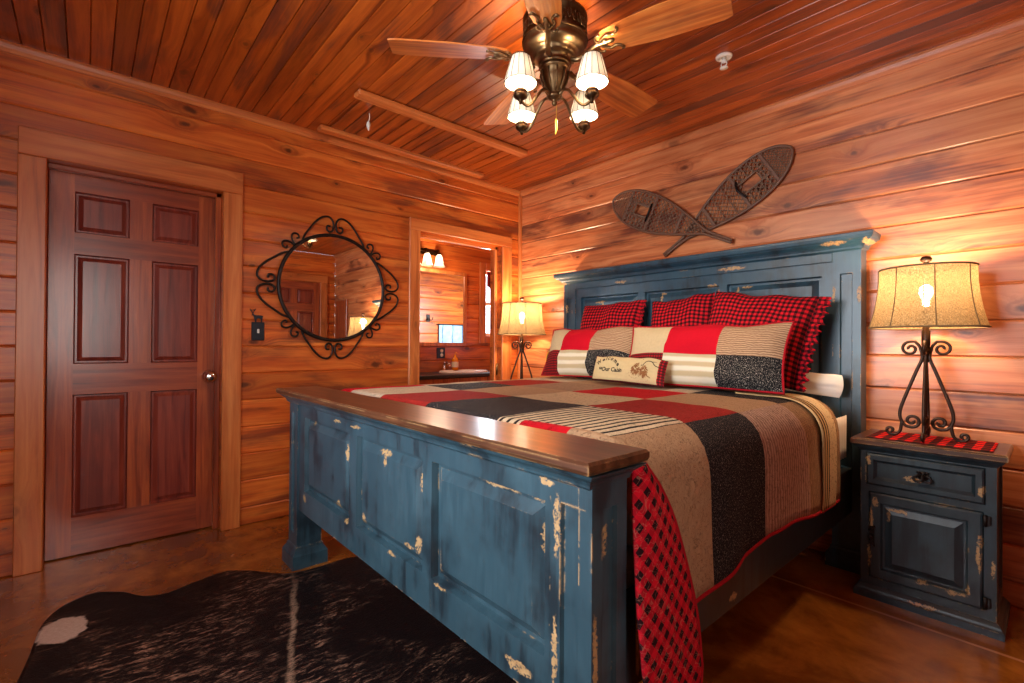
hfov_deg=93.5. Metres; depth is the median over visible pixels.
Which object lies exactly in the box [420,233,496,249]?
trim
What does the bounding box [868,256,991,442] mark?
table lamp
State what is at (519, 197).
trim
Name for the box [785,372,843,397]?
pillow
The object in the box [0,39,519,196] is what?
trim
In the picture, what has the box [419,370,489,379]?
countertop
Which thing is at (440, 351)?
wall outlet
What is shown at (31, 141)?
trim
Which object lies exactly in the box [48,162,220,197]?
trim
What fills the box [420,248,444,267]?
vanity light
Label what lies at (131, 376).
door
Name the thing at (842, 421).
mattress
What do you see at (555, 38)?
ceiling fan
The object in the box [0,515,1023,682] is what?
floor
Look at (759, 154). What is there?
snowshoe
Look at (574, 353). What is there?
pillow sham
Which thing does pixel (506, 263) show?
trim
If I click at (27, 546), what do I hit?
trim
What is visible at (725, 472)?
quilt
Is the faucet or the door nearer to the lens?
the door
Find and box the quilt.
[341,376,840,682]
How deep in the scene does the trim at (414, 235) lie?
3.64 m
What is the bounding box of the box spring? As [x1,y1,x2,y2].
[626,545,634,588]
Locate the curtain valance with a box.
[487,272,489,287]
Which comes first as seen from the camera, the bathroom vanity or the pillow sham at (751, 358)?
the pillow sham at (751, 358)
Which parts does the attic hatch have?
pull cord, frame, panel, frame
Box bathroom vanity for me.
[419,369,489,384]
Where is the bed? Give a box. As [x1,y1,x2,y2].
[276,229,880,682]
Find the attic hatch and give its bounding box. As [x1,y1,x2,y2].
[317,89,527,178]
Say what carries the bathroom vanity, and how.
attached to the wall at (456, 257)
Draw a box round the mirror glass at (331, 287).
[281,237,381,338]
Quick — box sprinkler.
[715,52,732,69]
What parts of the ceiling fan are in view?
blade, blade, shade trim, shade trim, lamp shade, bulb, lamp shade, light arm, light arm, blade, pull chain, light arm, light arm, lamp shade, shade trim, lamp shade, shade trim, bulb, blade, blade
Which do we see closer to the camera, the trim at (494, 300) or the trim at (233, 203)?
the trim at (233, 203)
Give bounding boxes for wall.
[0,51,517,577]
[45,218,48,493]
[419,238,490,371]
[522,30,1023,608]
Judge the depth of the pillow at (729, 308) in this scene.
2.38 m
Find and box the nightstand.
[850,429,1013,641]
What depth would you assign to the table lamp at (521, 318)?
3.88 m
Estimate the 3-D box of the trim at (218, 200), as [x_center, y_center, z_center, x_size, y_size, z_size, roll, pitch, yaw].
[-1.752,0.115,2.857,0.030,1.982,0.030,1,0,-42]
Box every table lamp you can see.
[497,297,545,379]
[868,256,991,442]
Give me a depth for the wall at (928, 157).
2.36 m
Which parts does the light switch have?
plate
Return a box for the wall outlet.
[437,348,444,357]
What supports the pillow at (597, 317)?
on the quilt
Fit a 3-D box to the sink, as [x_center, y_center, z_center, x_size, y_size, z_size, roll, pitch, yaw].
[-0.526,0.354,5.251,0.600,0.079,0.354,1,0,-42]
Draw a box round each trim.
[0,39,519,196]
[12,153,46,576]
[17,125,243,194]
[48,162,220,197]
[212,193,221,528]
[220,192,242,530]
[408,229,419,384]
[409,217,511,247]
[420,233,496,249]
[492,247,496,379]
[501,246,511,379]
[517,196,521,378]
[520,17,1023,196]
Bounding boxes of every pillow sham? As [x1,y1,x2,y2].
[541,326,632,376]
[629,321,794,394]
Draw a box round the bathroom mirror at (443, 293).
[420,267,466,345]
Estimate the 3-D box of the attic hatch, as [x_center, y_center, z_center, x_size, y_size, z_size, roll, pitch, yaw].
[-0.550,-1.316,3.287,1.310,0.112,0.640,1,0,-42]
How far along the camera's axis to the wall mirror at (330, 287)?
3.22 m
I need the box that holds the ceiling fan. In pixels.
[387,0,732,134]
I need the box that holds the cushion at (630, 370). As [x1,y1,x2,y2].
[592,356,667,386]
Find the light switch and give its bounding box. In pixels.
[250,309,263,340]
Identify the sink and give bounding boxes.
[439,369,487,372]
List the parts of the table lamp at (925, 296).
leg, leg, stem, leg, lamp shade, leg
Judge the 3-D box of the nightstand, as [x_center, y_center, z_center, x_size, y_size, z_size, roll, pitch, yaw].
[1.805,0.776,2.084,0.364,0.697,0.494,1,0,-42]
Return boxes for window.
[479,262,489,342]
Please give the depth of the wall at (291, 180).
2.98 m
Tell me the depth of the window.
5.73 m
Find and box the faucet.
[442,361,450,369]
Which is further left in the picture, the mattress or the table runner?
the mattress
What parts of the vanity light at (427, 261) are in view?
lamp shade, lamp shade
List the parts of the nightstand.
drawer, door, moulding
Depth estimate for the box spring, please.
1.24 m
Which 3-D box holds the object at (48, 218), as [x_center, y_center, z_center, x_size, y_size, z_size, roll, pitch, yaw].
[-2.290,-0.142,2.906,1.314,2.490,0.607,1,0,-42]
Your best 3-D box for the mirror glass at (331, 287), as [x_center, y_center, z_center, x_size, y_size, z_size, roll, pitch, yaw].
[-1.195,-0.360,3.240,0.692,0.692,0.004,1,0,-42]
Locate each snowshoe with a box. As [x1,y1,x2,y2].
[612,189,732,243]
[663,144,793,256]
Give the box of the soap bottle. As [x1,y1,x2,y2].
[452,352,457,369]
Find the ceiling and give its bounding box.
[0,0,1023,190]
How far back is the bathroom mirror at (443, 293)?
5.36 m
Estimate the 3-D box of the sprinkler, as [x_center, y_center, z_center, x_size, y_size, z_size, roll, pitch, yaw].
[1.017,-1.339,2.309,0.076,0.060,0.076,1,0,-42]
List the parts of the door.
raised panel, raised panel, raised panel, raised panel, raised panel, raised panel, knob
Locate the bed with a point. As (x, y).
(513, 537)
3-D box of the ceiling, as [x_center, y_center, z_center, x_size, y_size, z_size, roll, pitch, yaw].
[0.221,-1.384,2.447,5.470,0.020,5.910,1,0,-42]
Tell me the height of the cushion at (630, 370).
0.155 m
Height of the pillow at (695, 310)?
0.525 m
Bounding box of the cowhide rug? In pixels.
[17,556,516,682]
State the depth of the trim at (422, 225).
3.91 m
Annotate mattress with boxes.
[626,415,846,544]
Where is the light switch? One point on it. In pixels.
(257, 328)
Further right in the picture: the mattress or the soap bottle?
the mattress
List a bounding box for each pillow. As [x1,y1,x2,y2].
[580,299,646,329]
[651,292,714,326]
[708,291,831,391]
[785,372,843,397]
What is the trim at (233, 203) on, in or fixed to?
attached to the wall at (291, 180)
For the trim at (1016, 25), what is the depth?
2.59 m
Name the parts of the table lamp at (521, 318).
leg, leg, stem, lamp shade, leg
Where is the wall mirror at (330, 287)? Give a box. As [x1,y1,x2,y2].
[256,215,398,358]
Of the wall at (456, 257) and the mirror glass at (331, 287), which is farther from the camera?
the wall at (456, 257)
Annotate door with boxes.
[45,169,216,560]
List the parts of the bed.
post, raised panel, raised panel, footboard panel, footboard, footboard moulding, raised panel, post, post, raised panel, raised panel, headboard panel, headboard cornice, rail, raised panel, post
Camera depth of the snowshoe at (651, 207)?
3.29 m
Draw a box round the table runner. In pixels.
[867,430,998,452]
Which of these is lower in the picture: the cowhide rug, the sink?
the cowhide rug

